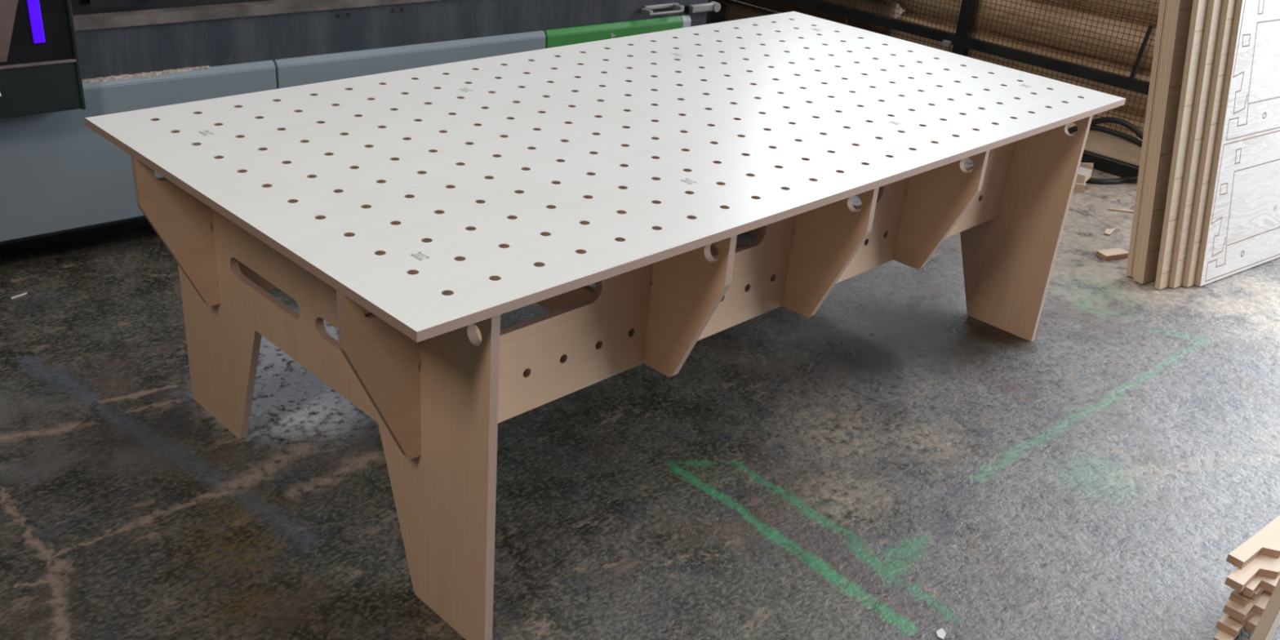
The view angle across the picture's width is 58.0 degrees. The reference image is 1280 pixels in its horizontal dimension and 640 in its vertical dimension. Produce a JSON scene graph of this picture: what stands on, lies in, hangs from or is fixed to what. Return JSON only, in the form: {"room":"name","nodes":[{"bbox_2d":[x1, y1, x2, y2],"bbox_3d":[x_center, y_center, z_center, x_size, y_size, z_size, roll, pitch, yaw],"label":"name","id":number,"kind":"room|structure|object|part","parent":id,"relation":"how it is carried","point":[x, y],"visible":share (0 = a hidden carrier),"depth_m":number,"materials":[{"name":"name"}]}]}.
{"room":"woodworking shop","nodes":[
{"label":"woodworking shop","id":0,"kind":"room"},
{"bbox_2d":[0,0,1279,639],"bbox_3d":[0.772,0.509,2.719,12.600,0.120,11.300,-21,36,-41],"label":"floor","id":1,"kind":"structure","parent":0,"point":[890,460],"depth_m":2.73,"materials":[{"name":"concrete"}]},
{"bbox_2d":[11,292,26,299],"bbox_3d":[-1.770,-0.070,3.292,0.009,0.002,0.051,20,30,27],"label":"chip","id":2,"kind":"object","parent":1,"relation":"on","point":[25,293],"visible":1,"depth_m":3.29,"materials":[{"name":"beige wood"}]},
{"bbox_2d":[0,0,720,253],"bbox_3d":[-1.711,-1.043,3.841,4.419,1.250,1.355,-18,34,-37],"label":"machine","id":3,"kind":"object","parent":1,"relation":"on","point":[61,180],"visible":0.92,"depth_m":3.50,"materials":[{"name":"grey metal"}]},
{"bbox_3d":[-2.113,-0.334,3.012,2.464,0.434,0.026,-18,34,-37],"label":"panel","id":4,"kind":"part","parent":3,"relation":"part of","materials":[{"name":"grey metal"}]},
{"bbox_2d":[81,65,210,84],"bbox_3d":[-1.466,-0.726,3.422,0.390,0.013,0.019,-18,34,-37],"label":"sawdust","id":5,"kind":"object","parent":3,"relation":"on","point":[90,81],"visible":0.95,"depth_m":3.41},
{"bbox_3d":[-1.375,-0.909,3.438,4.375,0.031,0.053,-18,34,-37],"label":"guide rail","id":6,"kind":"part","parent":3,"relation":"part of","materials":[{"name":"grey metal"}]},
{"bbox_3d":[-0.774,-0.757,4.080,1.056,0.434,0.026,-18,34,-37],"label":"panel","id":7,"kind":"part","parent":3,"relation":"part of","materials":[{"name":"grey metal"}]},
{"bbox_3d":[-0.109,-0.968,4.611,0.685,0.434,0.026,-18,34,-37],"label":"panel","id":8,"kind":"part","parent":3,"relation":"part of","materials":[{"name":"green metal"}]},
{"bbox_3d":[0.104,-1.227,4.608,0.180,0.010,0.009,-18,34,-37],"label":"handle","id":9,"kind":"part","parent":3,"relation":"part of","materials":[{"name":"metal"}]},
{"bbox_2d":[84,11,1125,639],"bbox_3d":[0.076,-0.206,3.059,2.440,0.738,1.220,-21,36,-41],"label":"workbench","id":10,"kind":"object","parent":1,"relation":"on","point":[406,212],"visible":1,"depth_m":2.47,"materials":[{"name":"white wood"}]},
{"bbox_3d":[-0.670,0.090,2.366,0.018,0.720,1.176,-21,36,-41],"label":"panel","id":11,"kind":"part","parent":10,"relation":"part of","materials":[{"name":"brown wood"}]},
{"bbox_3d":[-0.244,-0.220,2.668,0.018,0.375,1.176,-21,36,-41],"label":"cross panel","id":12,"kind":"part","parent":10,"relation":"part of","materials":[{"name":"brown wood"}]},
{"bbox_3d":[0.095,-0.348,2.980,0.018,0.375,1.176,-21,36,-41],"label":"cross panel","id":13,"kind":"part","parent":10,"relation":"part of","materials":[{"name":"brown wood"}]},
{"bbox_3d":[0.435,-0.476,3.292,0.018,0.375,1.176,-21,36,-41],"label":"cross panel","id":14,"kind":"part","parent":10,"relation":"part of","materials":[{"name":"brown wood"}]},
{"bbox_3d":[0.820,-0.473,3.736,0.018,0.720,1.176,-21,36,-41],"label":"panel","id":15,"kind":"part","parent":10,"relation":"part of","materials":[{"name":"brown wood"}]},
{"bbox_2d":[706,0,777,24],"bbox_3d":[0.754,-1.677,6.668,0.210,0.204,1.644,-20,36,-40],"label":"round timber","id":16,"kind":"object","parent":1,"relation":"on","point":[744,6],"visible":0.06,"depth_m":6.72,"materials":[{"name":"brown wood"}]},
{"bbox_2d":[736,0,905,36],"bbox_3d":[0.769,-1.865,6.572,0.228,0.203,1.640,-21,36,-41],"label":"round timber","id":17,"kind":"object","parent":16,"relation":"on","point":[771,3],"visible":0.4,"depth_m":6.14,"materials":[{"name":"brown wood"}]},
{"bbox_2d":[706,0,1159,137],"bbox_3d":[0.937,-2.142,5.913,0.080,1.750,4.339,-21,36,-41],"label":"cage","id":18,"kind":"object","parent":1,"relation":"on","point":[962,41],"visible":0.25,"depth_m":5.43,"materials":[{"name":"metal"}]},
{"bbox_3d":[0.504,-2.376,6.302,0.050,1.750,0.064,-21,36,-41],"label":"post","id":19,"kind":"part","parent":18,"relation":"part of","materials":[{"name":"black metal"}]},
{"bbox_3d":[1.123,-2.061,5.729,0.020,1.700,0.040,-21,36,-41],"label":"tie rod","id":20,"kind":"part","parent":18,"relation":"part of","materials":[{"name":"metal"}]},
{"bbox_3d":[1.597,-1.800,5.350,0.050,1.750,0.064,-21,36,-41],"label":"post","id":21,"kind":"part","parent":18,"relation":"part of","materials":[{"name":"black metal"}]},
{"bbox_3d":[0.888,-1.694,6.144,0.032,0.047,4.255,-21,36,-41],"label":"rail","id":22,"kind":"part","parent":18,"relation":"part of","materials":[{"name":"black metal"}]},
{"bbox_2d":[936,628,946,639],"bbox_3d":[0.605,0.629,2.317,0.020,0.002,0.030,20,31,28],"label":"chip","id":23,"kind":"object","parent":1,"relation":"on","point":[940,633],"visible":1,"depth_m":2.31,"materials":[{"name":"white"}]},
{"bbox_2d":[1073,182,1085,193],"bbox_3d":[1.842,-0.571,4.867,0.060,0.035,0.100,12,27,13],"label":"wood offcut","id":24,"kind":"object","parent":1,"relation":"on","point":[1078,187],"visible":0.44,"depth_m":4.82,"materials":[{"name":"brown wood"}]},
{"bbox_2d":[1075,166,1092,183],"bbox_3d":[1.866,-0.611,4.871,0.050,0.035,0.110,20,31,28],"label":"wood offcut","id":25,"kind":"object","parent":24,"relation":"on","point":[1084,174],"visible":0.81,"depth_m":4.84,"materials":[{"name":"brown wood"}]},
{"bbox_2d":[1079,162,1093,173],"bbox_3d":[1.982,-0.669,5.090,0.061,0.030,0.063,1,27,-8],"label":"wood offcut","id":26,"kind":"object","parent":25,"relation":"on","point":[1086,165],"visible":0.64,"depth_m":5.09,"materials":[{"name":"brown wood"}]},
{"bbox_2d":[1067,116,1143,184],"bbox_3d":[1.987,-0.738,4.991,0.265,0.248,0.456,-21,36,-41],"label":"power cable","id":27,"kind":"object","parent":1,"relation":"on","point":[1093,126],"visible":0.47,"depth_m":4.98,"materials":[{"name":"black rubber"}]},
{"bbox_2d":[1080,150,1139,177],"bbox_3d":[1.890,-0.804,5.305,0.112,0.062,1.140,-21,36,-41],"label":"bar","id":28,"kind":"object","parent":1,"relation":"on","point":[1103,163],"visible":0.02,"depth_m":5.08,"materials":[{"name":"black paint"}]},
{"bbox_2d":[1067,122,1142,166],"bbox_3d":[1.899,-0.878,5.279,0.090,0.096,1.030,-21,36,-41],"label":"plank","id":29,"kind":"object","parent":28,"relation":"on","point":[1100,143],"visible":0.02,"depth_m":5.07,"materials":[{"name":"beige wood"}]},
{"bbox_2d":[1104,228,1115,235],"bbox_3d":[1.805,-0.342,4.439,0.027,0.006,0.090,22,31,30],"label":"wood offcut","id":30,"kind":"object","parent":1,"relation":"on","point":[1108,232],"visible":1,"depth_m":4.43,"materials":[{"name":"beige wood"}]},
{"bbox_2d":[1095,247,1128,260],"bbox_3d":[1.724,-0.240,4.209,0.115,0.018,0.050,-8,29,-24],"label":"wood offcut","id":31,"kind":"object","parent":1,"relation":"on","point":[1114,253],"visible":0.88,"depth_m":4.20,"materials":[{"name":"beige wood"}]},
{"bbox_2d":[1092,107,1146,138],"bbox_3d":[1.886,-1.048,5.628,0.206,0.203,1.603,-20,36,-40],"label":"round timber","id":32,"kind":"object","parent":1,"relation":"on","point":[1111,111],"visible":0.02,"depth_m":5.24,"materials":[{"name":"brown wood"}]},
{"bbox_2d":[891,10,1151,115],"bbox_3d":[1.924,-1.216,5.521,0.209,0.204,1.580,-21,36,-41],"label":"round timber","id":33,"kind":"object","parent":32,"relation":"on","point":[1140,70],"visible":0.28,"depth_m":5.45,"materials":[{"name":"brown wood"}]},
{"bbox_2d":[897,0,1157,70],"bbox_3d":[1.930,-1.400,5.433,0.209,0.201,1.580,-21,36,-41],"label":"round timber","id":34,"kind":"object","parent":33,"relation":"on","point":[1112,21],"visible":0.58,"depth_m":5.31,"materials":[{"name":"brown wood"}]},
{"bbox_2d":[1052,0,1159,22],"bbox_3d":[1.946,-1.580,5.343,0.210,0.204,1.600,-21,36,-41],"label":"round timber","id":35,"kind":"object","parent":34,"relation":"on","point":[1111,2],"visible":0.37,"depth_m":5.08,"materials":[{"name":"brown wood"}]},
{"bbox_2d":[1108,208,1133,213],"bbox_3d":[2.046,-0.430,4.656,0.300,0.006,0.012,7,27,4],"label":"stick","id":36,"kind":"object","parent":1,"relation":"on","point":[1109,209],"visible":0.31,"depth_m":4.66,"materials":[{"name":"brown wood"}]},
{"bbox_2d":[1125,0,1166,276],"bbox_3d":[2.178,-1.435,3.985,1.220,2.411,0.412,-15,33,-34],"label":"plywood sheet","id":37,"kind":"object","parent":1,"relation":"on","point":[1162,2],"visible":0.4,"depth_m":3.88,"materials":[{"name":"brown wood"}]},
{"bbox_2d":[1131,0,1168,277],"bbox_3d":[2.193,-1.428,3.975,1.220,2.411,0.412,-15,33,-34],"label":"plywood sheet","id":38,"kind":"object","parent":1,"relation":"on","point":[1167,1],"visible":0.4,"depth_m":3.88,"materials":[{"name":"brown wood"}]},
{"bbox_2d":[1133,0,1174,281],"bbox_3d":[2.188,-1.414,3.946,1.220,2.411,0.412,-15,33,-34],"label":"plywood sheet","id":39,"kind":"object","parent":1,"relation":"on","point":[1171,6],"visible":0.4,"depth_m":3.84,"materials":[{"name":"brown wood"}]},
{"bbox_2d":[1137,0,1193,284],"bbox_3d":[2.199,-1.407,3.933,1.220,2.411,0.412,-15,33,-34],"label":"plywood sheet","id":40,"kind":"object","parent":1,"relation":"on","point":[1182,11],"visible":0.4,"depth_m":3.84,"materials":[{"name":"brown wood"}]},
{"bbox_2d":[1155,0,1208,289],"bbox_3d":[2.242,-1.387,3.902,1.220,2.411,0.412,-15,33,-34],"label":"plywood sheet","id":41,"kind":"object","parent":1,"relation":"on","point":[1199,11],"visible":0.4,"depth_m":3.80,"materials":[{"name":"brown wood"}]},
{"bbox_2d":[1168,0,1223,288],"bbox_3d":[2.301,-1.392,3.922,1.220,2.411,0.412,-15,33,-34],"label":"plywood sheet","id":42,"kind":"object","parent":1,"relation":"on","point":[1213,16],"visible":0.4,"depth_m":3.82,"materials":[{"name":"brown wood"}]},
{"bbox_2d":[1182,0,1236,287],"bbox_3d":[2.357,-1.396,3.940,1.220,2.411,0.412,-15,33,-34],"label":"plywood sheet","id":43,"kind":"object","parent":1,"relation":"on","point":[1228,8],"visible":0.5,"depth_m":3.84,"materials":[{"name":"brown wood"}]},
{"bbox_2d":[1213,630,1236,639],"bbox_3d":[1.264,0.620,2.428,0.030,0.018,0.260,26,33,35],"label":"wood offcut","id":44,"kind":"object","parent":1,"relation":"on","point":[1220,635],"visible":0.08,"depth_m":2.35,"materials":[{"name":"beige wood"}]},
{"bbox_2d":[1215,613,1261,638],"bbox_3d":[1.288,0.610,2.413,0.220,0.018,0.075,-19,36,-39],"label":"wood offcut","id":45,"kind":"object","parent":44,"relation":"on","point":[1228,626],"visible":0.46,"depth_m":2.36,"materials":[{"name":"beige wood"}]},
{"bbox_2d":[1228,611,1257,625],"bbox_3d":[1.322,0.580,2.436,0.260,0.018,0.030,-16,34,-36],"label":"wood offcut","id":46,"kind":"object","parent":45,"relation":"on","point":[1251,615],"visible":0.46,"depth_m":2.36,"materials":[{"name":"brown wood"}]},
{"bbox_2d":[1222,591,1271,622],"bbox_3d":[1.296,0.573,2.405,0.220,0.018,0.075,-21,36,-41],"label":"wood offcut","id":47,"kind":"object","parent":46,"relation":"on","point":[1258,606],"visible":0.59,"depth_m":2.35,"materials":[{"name":"beige wood"}]},
{"bbox_2d":[1228,589,1271,607],"bbox_3d":[1.320,0.548,2.418,0.240,0.018,0.062,-18,34,-37],"label":"wood offcut","id":48,"kind":"object","parent":47,"relation":"on","point":[1235,596],"visible":0.29,"depth_m":2.35,"materials":[{"name":"beige wood"}]},
{"bbox_2d":[1239,586,1263,600],"bbox_3d":[1.328,0.522,2.430,0.260,0.018,0.030,-20,36,-40],"label":"wood offcut","id":49,"kind":"object","parent":48,"relation":"on","point":[1259,590],"visible":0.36,"depth_m":2.35,"materials":[{"name":"beige wood"}]},
{"bbox_2d":[1230,575,1279,597],"bbox_3d":[1.303,0.519,2.391,0.075,0.018,0.220,27,34,37],"label":"wood offcut","id":50,"kind":"object","parent":49,"relation":"on","point":[1267,584],"visible":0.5,"depth_m":2.34,"materials":[{"name":"beige wood"}]},
{"bbox_2d":[1224,554,1279,592],"bbox_3d":[1.286,0.504,2.376,0.240,0.018,0.062,-19,36,-39],"label":"wood offcut","id":51,"kind":"object","parent":50,"relation":"on","point":[1264,566],"visible":0.73,"depth_m":2.35,"materials":[{"name":"beige wood"}]},
{"bbox_2d":[1226,515,1279,568],"bbox_3d":[1.311,0.469,2.410,0.240,0.018,0.062,-17,34,-37],"label":"wood offcut","id":52,"kind":"object","parent":51,"relation":"on","point":[1266,542],"visible":1,"depth_m":2.39,"materials":[{"name":"beige wood"}]},
{"bbox_2d":[1195,0,1279,286],"bbox_3d":[2.408,-1.399,3.955,1.220,2.411,0.412,-15,33,-34],"label":"plywood sheet","id":53,"kind":"object","parent":1,"relation":"on","point":[1242,228],"visible":1,"depth_m":3.96,"materials":[{"name":"white wood"}]},
{"bbox_2d":[1249,577,1279,639],"bbox_3d":[1.216,0.463,2.142,0.302,0.611,0.022,-21,36,-41],"label":"batten","id":54,"kind":"object","parent":1,"relation":"on","point":[1268,622],"visible":1,"depth_m":2.13,"materials":[{"name":"beige wood"}]},
{"bbox_2d":[888,0,1154,22],"bbox_3d":[1.867,-4.296,6.722,0.150,5.000,4.400,-21,36,-41],"label":"wall","id":55,"kind":"structure","parent":0,"point":[888,0],"depth_m":7.47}
]}

